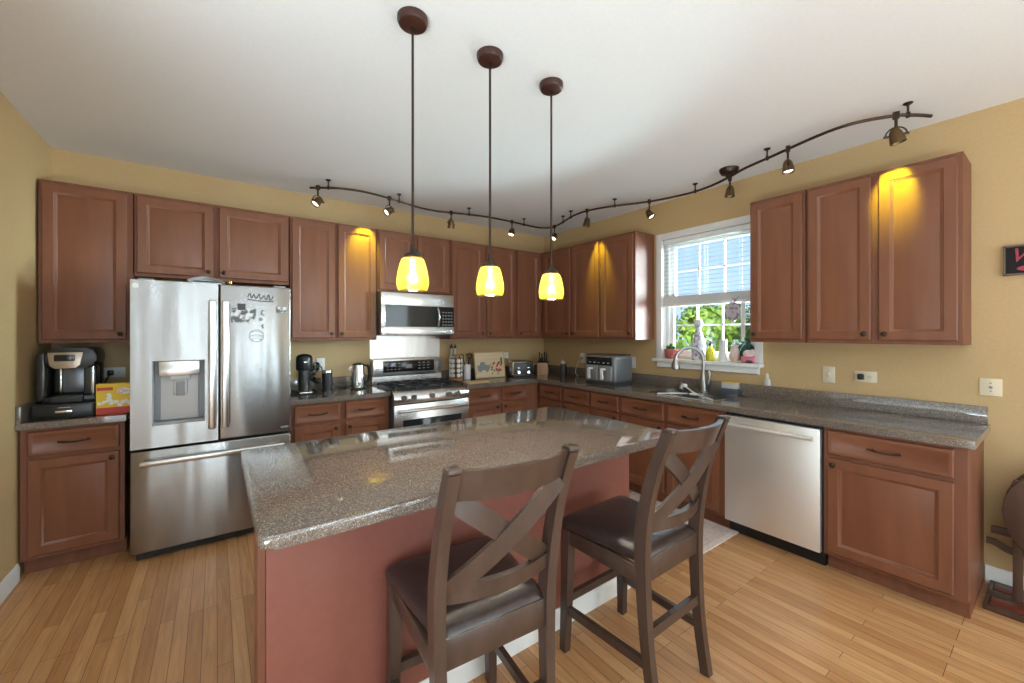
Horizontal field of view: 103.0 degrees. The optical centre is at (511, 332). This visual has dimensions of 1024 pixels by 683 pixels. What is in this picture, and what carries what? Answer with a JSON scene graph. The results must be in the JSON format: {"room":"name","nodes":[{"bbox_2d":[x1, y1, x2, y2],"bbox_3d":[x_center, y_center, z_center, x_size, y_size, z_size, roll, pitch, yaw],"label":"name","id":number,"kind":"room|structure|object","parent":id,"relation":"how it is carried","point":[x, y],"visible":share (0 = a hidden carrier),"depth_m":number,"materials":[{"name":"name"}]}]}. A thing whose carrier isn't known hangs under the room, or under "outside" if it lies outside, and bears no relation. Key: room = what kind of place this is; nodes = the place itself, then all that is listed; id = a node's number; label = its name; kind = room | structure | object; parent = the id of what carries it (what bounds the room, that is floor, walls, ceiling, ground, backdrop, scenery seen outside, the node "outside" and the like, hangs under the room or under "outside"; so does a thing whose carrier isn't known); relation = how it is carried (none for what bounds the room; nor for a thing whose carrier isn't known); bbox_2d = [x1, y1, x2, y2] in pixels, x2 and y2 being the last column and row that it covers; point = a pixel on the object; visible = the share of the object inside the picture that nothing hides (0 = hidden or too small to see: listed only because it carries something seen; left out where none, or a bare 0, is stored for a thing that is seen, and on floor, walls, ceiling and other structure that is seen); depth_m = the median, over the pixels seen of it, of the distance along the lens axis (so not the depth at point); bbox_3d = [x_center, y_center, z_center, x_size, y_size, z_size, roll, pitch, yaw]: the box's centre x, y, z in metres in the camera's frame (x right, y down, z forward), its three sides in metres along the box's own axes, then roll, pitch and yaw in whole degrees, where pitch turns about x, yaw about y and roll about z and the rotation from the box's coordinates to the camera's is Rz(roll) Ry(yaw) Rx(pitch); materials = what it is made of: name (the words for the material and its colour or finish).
{"room":"kitchen","nodes":[
{"label":"kitchen","id":0,"kind":"room"},
{"bbox_2d":[0,91,50,581],"bbox_3d":[-2.413,0.072,1.607,0.140,2.741,3.000,0,0,-36],"label":"wall","id":1,"kind":"structure","parent":0,"point":[25,156],"depth_m":2.34,"materials":[{"name":"beige paint"}]},
{"bbox_2d":[0,564,19,604],"bbox_3d":[-2.170,1.393,1.404,0.014,0.100,2.385,0,0,-36],"label":"baseboard","id":2,"kind":"structure","parent":1,"relation":"attached to","point":[12,578],"depth_m":2.25,"materials":[{"name":"white paint"}]},
{"bbox_2d":[15,400,41,423],"bbox_3d":[-2.861,0.479,2.739,0.463,0.100,0.639,0,0,-36],"label":"backsplash","id":3,"kind":"structure","parent":1,"relation":"attached to","point":[23,413],"depth_m":2.41,"materials":[{"name":"grey stone"}]},
{"bbox_2d":[51,148,543,384],"bbox_3d":[-1.441,0.072,4.262,4.835,2.741,0.150,0,0,-36],"label":"wall","id":4,"kind":"structure","parent":0,"point":[66,166],"depth_m":3.77,"materials":[{"name":"beige paint"}]},
{"bbox_2d":[38,178,136,343],"bbox_3d":[-2.943,-0.461,2.856,0.451,1.064,0.355,0,0,-36],"label":"upper cabinet","id":5,"kind":"object","parent":4,"relation":"attached to","point":[86,233],"visible":0.94,"depth_m":2.73,"materials":[{"name":"brown wood"}]},
{"bbox_2d":[104,367,125,377],"bbox_3d":[-2.974,0.298,3.049,0.118,0.074,0.008,0,0,-36],"label":"wall outlet","id":6,"kind":"object","parent":4,"relation":"attached to","point":[118,371],"visible":0.95,"depth_m":3.06,"materials":[{"name":"white plastic"}]},
{"bbox_2d":[134,193,288,286],"bbox_3d":[-2.362,-0.698,3.278,0.972,0.591,0.355,0,0,-36],"label":"upper cabinet","id":7,"kind":"object","parent":4,"relation":"attached to","point":[175,239],"visible":0.98,"depth_m":3.12,"materials":[{"name":"brown wood"}]},
{"bbox_2d":[290,375,368,389],"bbox_3d":[-1.777,0.479,3.911,0.790,0.100,0.020,0,0,-36],"label":"backsplash","id":8,"kind":"structure","parent":4,"relation":"attached to","point":[340,381],"depth_m":3.93,"materials":[{"name":"grey stone"}]},
{"bbox_2d":[286,216,376,340],"bbox_3d":[-1.668,-0.461,3.783,0.734,1.064,0.355,0,0,-36],"label":"upper cabinet","id":9,"kind":"object","parent":4,"relation":"attached to","point":[333,266],"visible":0.97,"depth_m":3.65,"materials":[{"name":"brown wood"}]},
{"bbox_2d":[370,335,439,369],"bbox_3d":[-1.137,0.224,4.388,0.782,0.398,0.002,0,0,-36],"label":"backsplash","id":10,"kind":"structure","parent":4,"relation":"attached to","point":[410,346],"depth_m":4.37,"materials":[{"name":"silver metal"}]},
{"bbox_2d":[377,229,449,295],"bbox_3d":[-1.053,-0.693,4.230,0.774,0.601,0.355,0,0,-36],"label":"upper cabinet","id":11,"kind":"object","parent":4,"relation":"attached to","point":[392,246],"visible":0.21,"depth_m":4.08,"materials":[{"name":"brown wood"}]},
{"bbox_2d":[377,292,453,335],"bbox_3d":[-1.020,-0.178,4.185,0.768,0.414,0.463,0,0,-36],"label":"microwave","id":12,"kind":"object","parent":11,"relation":"attached to","point":[398,314],"visible":0.94,"depth_m":4.01,"materials":[{"name":"grey metal"}]},
{"bbox_2d":[438,240,515,338],"bbox_3d":[-0.382,-0.461,4.718,0.873,1.064,0.355,0,0,-36],"label":"upper cabinet","id":13,"kind":"object","parent":4,"relation":"attached to","point":[475,316],"visible":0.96,"depth_m":4.55,"materials":[{"name":"brown wood"}]},
{"bbox_2d":[516,250,540,337],"bbox_3d":[0.135,-0.461,5.095,0.395,1.064,0.355,0,0,-36],"label":"upper cabinet","id":14,"kind":"object","parent":4,"relation":"attached to","point":[528,264],"visible":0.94,"depth_m":4.97,"materials":[{"name":"brown wood"}]},
{"bbox_2d":[310,362,320,382],"bbox_3d":[-1.853,0.373,3.801,0.117,0.190,0.040,0,0,-36],"label":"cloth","id":15,"kind":"object","parent":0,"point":[316,365],"visible":0.8,"depth_m":3.81,"materials":[{"name":"black fabric"}]},
{"bbox_2d":[0,0,1023,236],"bbox_3d":[0.473,-1.358,0.096,6.660,0.120,9.160,0,0,-36],"label":"ceiling","id":16,"kind":"structure","parent":0,"point":[656,98],"depth_m":2.13,"materials":[{"name":"white paint"}]},
{"bbox_2d":[396,6,428,291],"bbox_3d":[-0.409,-0.736,1.677,0.131,1.124,0.131,0,0,-36],"label":"pendant light","id":17,"kind":"object","parent":16,"relation":"hanging from","point":[412,274],"visible":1,"depth_m":1.65,"materials":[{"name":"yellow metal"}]},
{"bbox_2d":[476,46,503,295],"bbox_3d":[-0.102,-0.736,1.900,0.131,1.124,0.131,0,0,-36],"label":"pendant light","id":18,"kind":"object","parent":16,"relation":"hanging from","point":[489,279],"visible":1,"depth_m":1.87,"materials":[{"name":"beige glass"}]},
{"bbox_2d":[539,77,563,299],"bbox_3d":[0.205,-0.736,2.124,0.131,1.124,0.131,0,0,-36],"label":"pendant light","id":19,"kind":"object","parent":16,"relation":"hanging from","point":[551,285],"visible":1,"depth_m":2.09,"materials":[{"name":"beige glass"}]},
{"bbox_2d":[309,101,932,228],"bbox_3d":[0.589,-1.246,3.750,4.257,0.103,1.889,0,0,16],"label":"rail","id":20,"kind":"object","parent":16,"relation":"attached to","point":[733,169],"visible":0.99,"depth_m":3.29,"materials":[{"name":"brown metal"}]},
{"bbox_2d":[311,185,323,207],"bbox_3d":[-1.650,-1.154,3.456,0.073,0.190,0.110,0,0,34],"label":"track spotlight","id":21,"kind":"object","parent":20,"relation":"attached to","point":[316,202],"visible":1,"depth_m":3.44,"materials":[{"name":"brown metal"}]},
{"bbox_2d":[383,196,394,215],"bbox_3d":[-1.129,-1.155,3.730,0.076,0.188,0.112,0,0,34],"label":"track spotlight","id":22,"kind":"object","parent":20,"relation":"attached to","point":[387,211],"visible":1,"depth_m":3.71,"materials":[{"name":"brown metal"}]},
{"bbox_2d":[725,174,734,197],"bbox_3d":[1.719,-1.160,3.211,0.094,0.179,0.077,0,0,-19],"label":"track spotlight","id":23,"kind":"object","parent":20,"relation":"attached to","point":[730,193],"visible":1,"depth_m":3.19,"materials":[{"name":"brown metal"}]},
{"bbox_2d":[782,145,794,174],"bbox_3d":[1.848,-1.159,2.727,0.076,0.180,0.095,0,0,-3],"label":"track spotlight","id":24,"kind":"object","parent":20,"relation":"attached to","point":[788,167],"visible":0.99,"depth_m":2.71,"materials":[{"name":"brown metal"}]},
{"bbox_2d":[883,111,908,146],"bbox_3d":[2.175,-1.157,2.304,0.099,0.184,0.073,0,0,4],"label":"track spotlight","id":25,"kind":"object","parent":20,"relation":"attached to","point":[896,136],"visible":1,"depth_m":2.29,"materials":[{"name":"brown metal"}]},
{"bbox_2d":[0,490,1023,682],"bbox_3d":[0.473,1.503,0.096,6.660,0.120,9.160,0,0,-36],"label":"floor","id":26,"kind":"structure","parent":0,"point":[773,614],"depth_m":1.97,"materials":[{"name":"brown wood"}]},
{"bbox_2d":[20,418,131,573],"bbox_3d":[-2.852,1.006,2.728,0.448,0.875,0.667,0,0,-36],"label":"base cabinet","id":27,"kind":"object","parent":26,"relation":"on","point":[75,480],"visible":0.96,"depth_m":2.50,"materials":[{"name":"brown wood"}]},
{"bbox_2d":[15,400,129,430],"bbox_3d":[-2.858,0.498,2.739,0.468,0.138,0.644,0,0,-36],"label":"countertop","id":28,"kind":"structure","parent":27,"relation":"on","point":[23,413],"depth_m":2.46,"materials":[{"name":"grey stone"}]},
{"bbox_2d":[32,400,95,420],"bbox_3d":[-2.849,0.484,2.627,0.265,0.087,0.338,0,0,-36],"label":"pod drawer","id":29,"kind":"object","parent":28,"relation":"on","point":[41,411],"visible":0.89,"depth_m":2.50,"materials":[{"name":"black plastic"}]},
{"bbox_2d":[36,346,109,403],"bbox_3d":[-2.929,0.268,2.730,0.280,0.345,0.484,0,0,-36],"label":"coffee maker","id":30,"kind":"object","parent":28,"relation":"on","point":[63,374],"visible":0.87,"depth_m":2.61,"materials":[{"name":"black plastic"}]},
{"bbox_2d":[51,393,84,403],"bbox_3d":[-2.816,0.417,2.594,0.140,0.043,0.130,0,0,-36],"label":"drip tray","id":31,"kind":"object","parent":30,"relation":"on","point":[60,397],"depth_m":2.56,"materials":[{"name":"black plastic"}]},
{"bbox_2d":[96,382,129,414],"bbox_3d":[-2.600,0.429,2.677,0.183,0.197,0.070,0,0,-36],"label":"snack box","id":32,"kind":"object","parent":28,"relation":"on","point":[111,398],"visible":0.93,"depth_m":2.65,"materials":[{"name":"yellow cardboard"}]},
{"bbox_2d":[130,278,289,559],"bbox_3d":[-2.208,0.550,3.054,0.876,1.785,0.842,0,0,-36],"label":"refrigerator","id":33,"kind":"object","parent":26,"relation":"on","point":[204,394],"visible":0.94,"depth_m":2.70,"materials":[{"name":"grey metal"}]},
{"bbox_2d":[187,276,224,284],"bbox_3d":[-2.074,-0.356,2.762,0.209,0.052,0.044,0,0,-30],"label":"headband","id":34,"kind":"object","parent":33,"relation":"on","point":[200,277],"visible":0.98,"depth_m":2.77,"materials":[{"name":"grey"}]},
{"bbox_2d":[231,308,255,321],"bbox_3d":[-1.877,-0.120,2.848,0.144,0.097,0.003,0,0,-36],"label":"photo magnet","id":35,"kind":"object","parent":33,"relation":"attached to","point":[248,315],"visible":1,"depth_m":2.85},
{"bbox_2d":[289,396,388,442],"bbox_3d":[-1.585,1.006,3.650,0.781,0.875,0.667,0,0,-36],"label":"base cabinet","id":36,"kind":"object","parent":26,"relation":"on","point":[314,421],"visible":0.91,"depth_m":3.39,"materials":[{"name":"brown wood"}]},
{"bbox_2d":[290,375,390,404],"bbox_3d":[-1.592,0.498,3.659,0.792,0.138,0.644,0,0,-36],"label":"countertop","id":37,"kind":"structure","parent":36,"relation":"on","point":[338,394],"depth_m":3.59,"materials":[{"name":"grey stone"}]},
{"bbox_2d":[290,389,321,396],"bbox_3d":[-1.829,0.527,3.559,0.250,0.004,0.370,0,0,-36],"label":"mat","id":38,"kind":"object","parent":37,"relation":"on","point":[315,392],"visible":0.48,"depth_m":3.51,"materials":[{"name":"black plastic"}]},
{"bbox_2d":[296,354,312,393],"bbox_3d":[-1.814,0.356,3.562,0.132,0.337,0.177,0,0,-36],"label":"machine","id":39,"kind":"object","parent":38,"relation":"on","point":[304,362],"visible":1,"depth_m":3.54,"materials":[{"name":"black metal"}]},
{"bbox_2d":[321,369,332,391],"bbox_3d":[-1.663,0.430,3.661,0.094,0.196,0.093,0,0,-36],"label":"milk frother","id":40,"kind":"object","parent":37,"relation":"on","point":[326,374],"visible":1,"depth_m":3.62,"materials":[{"name":"black plastic"}]},
{"bbox_2d":[321,363,370,389],"bbox_3d":[-1.564,0.406,3.865,0.480,0.244,0.147,0,0,16],"label":"electric kettle","id":41,"kind":"object","parent":37,"relation":"on","point":[358,377],"visible":0.91,"depth_m":3.79,"materials":[{"name":"silver metal"}]},
{"bbox_2d":[371,357,468,428],"bbox_3d":[-0.915,0.857,4.065,0.762,1.172,0.731,0,0,-36],"label":"gas range","id":42,"kind":"object","parent":26,"relation":"on","point":[419,394],"visible":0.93,"depth_m":3.94,"materials":[{"name":"grey metal"}]},
{"bbox_2d":[373,382,460,391],"bbox_3d":[-0.921,0.539,4.074,0.762,0.022,0.565,0,0,-36],"label":"cooktop","id":43,"kind":"object","parent":42,"relation":"in","point":[431,387],"depth_m":3.92,"materials":[{"name":"black metal"}]},
{"bbox_2d":[241,407,661,682],"bbox_3d":[-0.183,0.986,1.987,1.862,0.915,0.987,0,0,-36],"label":"kitchen island","id":44,"kind":"object","parent":26,"relation":"on","point":[330,516],"visible":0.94,"depth_m":1.48,"materials":[{"name":"brown wood"}]},
{"bbox_2d":[385,443,579,682],"bbox_3d":[-0.116,0.895,1.346,0.456,1.104,0.601,0,0,-32],"label":"counter stool","id":45,"kind":"object","parent":26,"relation":"on","point":[460,603],"visible":1,"depth_m":1.21,"materials":[{"name":"brown wood"}]},
{"bbox_2d":[467,382,537,417],"bbox_3d":[-0.247,1.006,4.623,0.953,0.875,0.667,0,0,-36],"label":"base cabinet","id":46,"kind":"object","parent":26,"relation":"on","point":[484,401],"visible":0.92,"depth_m":4.37,"materials":[{"name":"brown wood"}]},
{"bbox_2d":[538,382,563,407],"bbox_3d":[0.647,1.006,4.675,0.667,0.875,0.415,0,0,-36],"label":"base cabinet","id":47,"kind":"object","parent":26,"relation":"on","point":[549,395],"visible":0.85,"depth_m":4.49,"materials":[{"name":"brown wood"}]},
{"bbox_2d":[563,387,590,414],"bbox_3d":[0.887,1.006,4.345,0.667,0.875,0.393,0,0,-36],"label":"base cabinet","id":48,"kind":"object","parent":26,"relation":"on","point":[579,400],"visible":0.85,"depth_m":4.15,"materials":[{"name":"brown wood"}]},
{"bbox_2d":[591,391,620,420],"bbox_3d":[1.111,1.006,4.038,0.667,0.875,0.359,0,0,-36],"label":"base cabinet","id":49,"kind":"object","parent":26,"relation":"on","point":[606,405],"visible":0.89,"depth_m":3.84,"materials":[{"name":"brown wood"}]},
{"bbox_2d":[560,415,730,682],"bbox_3d":[0.569,0.895,1.760,0.456,1.104,0.601,0,0,-37],"label":"counter stool","id":50,"kind":"object","parent":26,"relation":"on","point":[612,531],"visible":0.98,"depth_m":1.66,"materials":[{"name":"brown wood"}]},
{"bbox_2d":[621,395,729,527],"bbox_3d":[1.497,1.006,3.507,0.667,0.875,0.946,0,0,-36],"label":"base cabinet","id":51,"kind":"object","parent":26,"relation":"on","point":[654,414],"visible":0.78,"depth_m":3.29,"materials":[{"name":"brown wood"}]},
{"bbox_2d":[629,492,738,553],"bbox_3d":[1.159,1.438,3.154,0.508,0.008,0.920,0,0,-36],"label":"rug","id":52,"kind":"object","parent":26,"relation":"on","point":[714,534],"visible":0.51,"depth_m":2.92,"materials":[{"name":"grey fabric"}]},
{"bbox_2d":[725,412,827,565],"bbox_3d":[1.929,1.009,2.869,0.682,0.868,0.584,0,0,-36],"label":"dishwasher","id":53,"kind":"object","parent":26,"relation":"on","point":[774,468],"visible":0.8,"depth_m":2.67,"materials":[{"name":"silver metal"}]},
{"bbox_2d":[824,427,983,618],"bbox_3d":[2.298,1.006,2.406,0.667,0.875,0.588,0,0,-36],"label":"base cabinet","id":54,"kind":"object","parent":26,"relation":"on","point":[904,516],"visible":0.95,"depth_m":2.20,"materials":[{"name":"brown wood"}]},
{"bbox_2d":[441,365,990,449],"bbox_3d":[0.962,0.498,3.477,1.569,0.138,3.944,0,0,-36],"label":"countertop","id":55,"kind":"structure","parent":54,"relation":"on","point":[948,424],"depth_m":2.78,"materials":[{"name":"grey stone"}]},
{"bbox_2d":[449,354,462,380],"bbox_3d":[-0.622,0.384,4.517,0.156,0.289,0.156,0,0,-36],"label":"spice rack","id":56,"kind":"object","parent":55,"relation":"on","point":[456,362],"visible":1,"depth_m":4.47,"materials":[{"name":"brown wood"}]},
{"bbox_2d":[463,364,470,378],"bbox_3d":[-0.512,0.446,4.647,0.084,0.164,0.083,0,0,-36],"label":"utensil crock","id":57,"kind":"object","parent":55,"relation":"on","point":[466,368],"visible":1,"depth_m":4.61,"materials":[{"name":"white ceramic"}]},
{"bbox_2d":[473,352,505,378],"bbox_3d":[-0.260,0.377,4.759,0.410,0.299,0.064,0,0,-36],"label":"decorative board","id":58,"kind":"object","parent":55,"relation":"on","point":[486,364],"visible":1,"depth_m":4.75,"materials":[{"name":"brown wood"}]},
{"bbox_2d":[477,362,489,371],"bbox_3d":[-0.324,0.399,4.698,0.175,0.116,0.020,0,0,-36],"label":"print","id":59,"kind":"object","parent":58,"relation":"attached to","point":[481,366],"depth_m":4.70,"materials":[{"name":"grey paint"}]},
{"bbox_2d":[491,361,501,370],"bbox_3d":[-0.183,0.397,4.801,0.157,0.117,0.020,0,0,-36],"label":"print","id":60,"kind":"object","parent":58,"relation":"attached to","point":[495,365],"depth_m":4.80,"materials":[{"name":"red"}]},
{"bbox_2d":[507,360,533,376],"bbox_3d":[0.103,0.433,4.933,0.270,0.191,0.282,0,0,-16],"label":"toaster","id":61,"kind":"object","parent":55,"relation":"on","point":[515,368],"visible":1,"depth_m":4.82,"materials":[{"name":"silver metal"}]},
{"bbox_2d":[537,351,548,374],"bbox_3d":[0.394,0.383,5.173,0.132,0.290,0.160,0,0,9],"label":"knife block","id":62,"kind":"object","parent":55,"relation":"on","point":[542,366],"visible":1,"depth_m":5.10,"materials":[{"name":"brown wood"}]},
{"bbox_2d":[560,359,566,374],"bbox_3d":[0.644,0.432,5.105,0.090,0.191,0.090,0,0,-36],"label":"salt grinder","id":63,"kind":"object","parent":55,"relation":"on","point":[563,368],"visible":1,"depth_m":5.07,"materials":[{"name":"grey"}]},
{"bbox_2d":[585,353,631,384],"bbox_3d":[0.991,0.377,4.286,0.372,0.302,0.410,0,0,-38],"label":"air fryer","id":64,"kind":"object","parent":55,"relation":"on","point":[602,368],"visible":1,"depth_m":4.17,"materials":[{"name":"grey metal"}]},
{"bbox_2d":[586,365,598,380],"bbox_3d":[0.825,0.421,4.265,0.085,0.155,0.164,0,0,-36],"label":"basket","id":65,"kind":"object","parent":64,"relation":"on","point":[592,371],"depth_m":4.25,"materials":[{"name":"silver metal"}]},
{"bbox_2d":[599,366,611,381],"bbox_3d":[0.930,0.421,4.131,0.085,0.155,0.164,0,0,-36],"label":"basket","id":66,"kind":"object","parent":64,"relation":"on","point":[605,372],"depth_m":4.11,"materials":[{"name":"silver metal"}]},
{"bbox_2d":[671,346,710,391],"bbox_3d":[1.610,0.324,3.677,0.324,0.409,0.096,0,0,13],"label":"faucet","id":67,"kind":"object","parent":55,"relation":"on","point":[704,381],"visible":1,"depth_m":3.65,"materials":[{"name":"silver metal"}]},
{"bbox_2d":[641,388,742,401],"bbox_3d":[1.517,0.628,3.489,0.474,0.204,0.664,0,0,-36],"label":"sink","id":68,"kind":"object","parent":55,"relation":"in","point":[716,397],"visible":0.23,"depth_m":3.55,"materials":[{"name":"silver metal"}]},
{"bbox_2d":[720,383,740,395],"bbox_3d":[1.861,0.482,3.467,0.070,0.092,0.140,0,0,-42],"label":"sponge caddy","id":69,"kind":"object","parent":55,"relation":"on","point":[729,389],"visible":0.94,"depth_m":3.43,"materials":[{"name":"grey plastic"}]},
{"bbox_2d":[720,388,740,395],"bbox_3d":[1.861,0.500,3.467,0.070,0.055,0.140,0,0,-42],"label":"tray","id":70,"kind":"object","parent":69,"relation":"on","point":[729,391],"depth_m":3.43,"materials":[{"name":"grey plastic"}]},
{"bbox_2d":[983,580,1023,622],"bbox_3d":[2.749,1.428,2.026,0.352,0.030,0.505,0,0,-36],"label":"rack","id":71,"kind":"object","parent":26,"relation":"on","point":[998,599],"visible":1,"depth_m":2.13,"materials":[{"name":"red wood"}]},
{"bbox_2d":[986,474,1023,602],"bbox_3d":[2.812,1.068,2.048,0.220,0.750,0.565,0,0,-36],"label":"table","id":72,"kind":"object","parent":71,"relation":"on","point":[1013,502],"visible":0.87,"depth_m":2.14,"materials":[{"name":"brown wood"}]},
{"bbox_2d":[544,98,1023,580],"bbox_3d":[3.144,0.072,1.940,0.150,2.741,9.000,0,0,-36],"label":"wall","id":73,"kind":"structure","parent":0,"point":[991,139],"depth_m":2.51,"materials":[{"name":"beige paint"}]},
{"bbox_2d":[541,246,571,338],"bbox_3d":[0.629,-0.461,4.966,0.355,1.064,0.537,0,0,-36],"label":"upper cabinet","id":74,"kind":"object","parent":73,"relation":"attached to","point":[556,315],"visible":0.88,"depth_m":4.82,"materials":[{"name":"brown wood"}]},
{"bbox_2d":[571,239,600,338],"bbox_3d":[0.917,-0.461,4.571,0.355,1.064,0.427,0,0,-36],"label":"upper cabinet","id":75,"kind":"object","parent":73,"relation":"attached to","point":[586,257],"visible":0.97,"depth_m":4.47,"materials":[{"name":"brown wood"}]},
{"bbox_2d":[601,231,653,339],"bbox_3d":[1.175,-0.461,4.216,0.355,1.064,0.440,0,0,-36],"label":"upper cabinet","id":76,"kind":"object","parent":73,"relation":"attached to","point":[627,259],"visible":1,"depth_m":4.08,"materials":[{"name":"brown wood"}]},
{"bbox_2d":[652,358,763,374],"bbox_3d":[1.750,0.301,3.717,0.135,0.095,1.005,0,0,-36],"label":"trim","id":77,"kind":"structure","parent":73,"relation":"attached to","point":[714,366],"depth_m":3.58,"materials":[{"name":"white paint"}]},
{"bbox_2d":[664,343,678,358],"bbox_3d":[1.558,0.178,3.976,0.136,0.150,0.135,0,0,-36],"label":"cactus pot","id":78,"kind":"object","parent":77,"relation":"on","point":[670,351],"visible":0.91,"depth_m":3.93,"materials":[{"name":"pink ceramic"}]},
{"bbox_2d":[691,319,705,359],"bbox_3d":[1.725,0.063,3.764,0.124,0.380,0.124,0,0,-36],"label":"decanter","id":79,"kind":"object","parent":77,"relation":"on","point":[698,341],"visible":0.92,"depth_m":3.73,"materials":[{"name":"white ceramic"}]},
{"bbox_2d":[706,339,714,360],"bbox_3d":[1.783,0.157,3.664,0.076,0.192,0.072,0,0,-36],"label":"soap bottle","id":80,"kind":"object","parent":77,"relation":"on","point":[710,353],"visible":1,"depth_m":3.64,"materials":[{"name":"yellow plastic"}]},
{"bbox_2d":[719,340,727,361],"bbox_3d":[1.852,0.158,3.572,0.072,0.190,0.072,0,0,-36],"label":"vase","id":81,"kind":"object","parent":77,"relation":"on","point":[723,356],"visible":1,"depth_m":3.55,"materials":[{"name":"white ceramic"}]},
{"bbox_2d":[729,345,739,361],"bbox_3d":[1.907,0.180,3.488,0.084,0.145,0.084,0,0,-36],"label":"vase","id":82,"kind":"object","parent":77,"relation":"on","point":[734,356],"visible":0.97,"depth_m":3.46,"materials":[{"name":"ceramic"}]},
{"bbox_2d":[739,340,753,360],"bbox_3d":[2.002,0.158,3.459,0.128,0.190,0.128,0,0,-36],"label":"bottle","id":83,"kind":"object","parent":77,"relation":"on","point":[747,345],"visible":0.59,"depth_m":3.44,"materials":[{"name":"green glass"}]},
{"bbox_2d":[741,349,754,362],"bbox_3d":[1.973,0.195,3.393,0.075,0.114,0.103,0,0,-36],"label":"figurine","id":84,"kind":"object","parent":77,"relation":"on","point":[747,354],"visible":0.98,"depth_m":3.37,"materials":[{"name":"pink ceramic"}]},
{"bbox_2d":[656,215,762,363],"bbox_3d":[1.777,-0.364,3.733,0.072,1.235,0.990,0,0,-36],"label":"trim","id":85,"kind":"structure","parent":73,"relation":"attached to","point":[660,247],"depth_m":4.07,"materials":[{"name":"white paint"}]},
{"bbox_2d":[666,230,753,361],"bbox_3d":[1.841,-0.340,3.781,0.088,1.187,0.892,0,0,-36],"label":"window","id":86,"kind":"structure","parent":73,"relation":"in","point":[670,311],"depth_m":3.94,"materials":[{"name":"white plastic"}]},
{"bbox_2d":[663,223,749,340],"bbox_3d":[1.776,-0.422,3.733,0.071,0.991,0.850,0,0,-36],"label":"window blind","id":87,"kind":"object","parent":86,"relation":"attached to","point":[743,296],"visible":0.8,"depth_m":3.69,"materials":[{"name":"white plastic"}]},
{"bbox_2d":[726,297,739,321],"bbox_3d":[1.900,-0.216,3.502,0.035,0.261,0.124,0,0,-36],"label":"hanging ornament","id":88,"kind":"object","parent":87,"relation":"hanging from","point":[732,309],"visible":1,"depth_m":3.49,"materials":[{"name":"ceramic"}]},
{"bbox_2d":[674,304,749,339],"bbox_3d":[1.836,-0.072,3.777,0.016,0.489,0.720,0,0,-36],"label":"grille","id":89,"kind":"object","parent":86,"relation":"attached to","point":[697,306],"depth_m":3.76,"materials":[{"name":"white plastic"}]},
{"bbox_2d":[676,239,749,293],"bbox_3d":[1.861,-0.609,3.795,0.016,0.483,0.720,0,0,-36],"label":"grille","id":90,"kind":"object","parent":86,"relation":"attached to","point":[724,265],"depth_m":3.87,"materials":[{"name":"white plastic"}]},
{"bbox_2d":[441,365,987,423],"bbox_3d":[0.961,0.479,3.482,1.565,0.100,3.934,0,0,-36],"label":"backsplash","id":91,"kind":"structure","parent":73,"relation":"attached to","point":[939,410],"depth_m":2.91,"materials":[{"name":"grey stone"}]},
{"bbox_2d":[750,189,806,342],"bbox_3d":[2.030,-0.461,3.041,0.355,1.064,0.361,0,0,-36],"label":"upper cabinet","id":92,"kind":"object","parent":73,"relation":"attached to","point":[778,224],"visible":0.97,"depth_m":2.94,"materials":[{"name":"brown wood"}]},
{"bbox_2d":[823,366,834,382],"bbox_3d":[2.299,0.305,2.957,0.020,0.118,0.072,0,0,-36],"label":"light switch","id":93,"kind":"object","parent":73,"relation":"attached to","point":[828,371],"visible":1,"depth_m":2.96,"materials":[{"name":"beige plastic"}]},
{"bbox_2d":[855,371,876,382],"bbox_3d":[2.426,0.303,2.793,0.008,0.074,0.118,0,0,-36],"label":"wall outlet","id":94,"kind":"object","parent":73,"relation":"attached to","point":[871,377],"visible":0.88,"depth_m":2.78,"materials":[{"name":"beige plastic"}]},
{"bbox_2d":[807,151,970,345],"bbox_3d":[2.354,-0.461,2.595,0.355,1.064,0.731,0,0,-36],"label":"upper cabinet","id":95,"kind":"object","parent":73,"relation":"attached to","point":[889,250],"visible":1,"depth_m":2.44,"materials":[{"name":"brown wood"}]},
{"bbox_2d":[979,378,1001,396],"bbox_3d":[2.754,0.315,2.342,0.008,0.100,0.085,0,0,-36],"label":"wall outlet","id":96,"kind":"object","parent":73,"relation":"attached to","point":[987,387],"visible":1,"depth_m":2.34,"materials":[{"name":"beige plastic"}]},
{"bbox_2d":[985,564,1012,586],"bbox_3d":[4.233,1.393,0.305,0.014,0.100,5.075,0,0,-36],"label":"baseboard","id":97,"kind":"structure","parent":73,"relation":"attached to","point":[996,574],"depth_m":2.31,"materials":[{"name":"white paint"}]},
{"bbox_2d":[1003,244,1023,275],"bbox_3d":[2.887,-0.402,2.146,0.024,0.166,0.380,0,0,-36],"label":"wall sign","id":98,"kind":"object","parent":73,"relation":"attached to","point":[1013,256],"visible":1,"depth_m":2.27,"materials":[{"name":"black"}]},
{"label":"outside","id":99,"kind":"structure","parent":0,"visible":0},
{"bbox_3d":[17.014,2.093,17.595,39.000,0.100,60.000,0,0,-36],"label":"lawn","id":100,"kind":"structure","parent":99,"visible":0},
{"bbox_2d":[675,304,740,351],"bbox_3d":[5.018,0.641,10.431,2.128,2.863,1.792,0,0,-15],"label":"leafy tree","id":101,"kind":"object","parent":100,"relation":"on","point":[713,315],"visible":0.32,"depth_m":10.17,"materials":[{"name":"green plant"}]},
{"bbox_2d":[679,302,749,351],"bbox_3d":[7.412,0.396,13.833,2.904,3.350,3.058,0,0,-36],"label":"leafy tree","id":102,"kind":"object","parent":100,"relation":"on","point":[747,310],"visible":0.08,"depth_m":12.93,"materials":[{"name":"green plant"}]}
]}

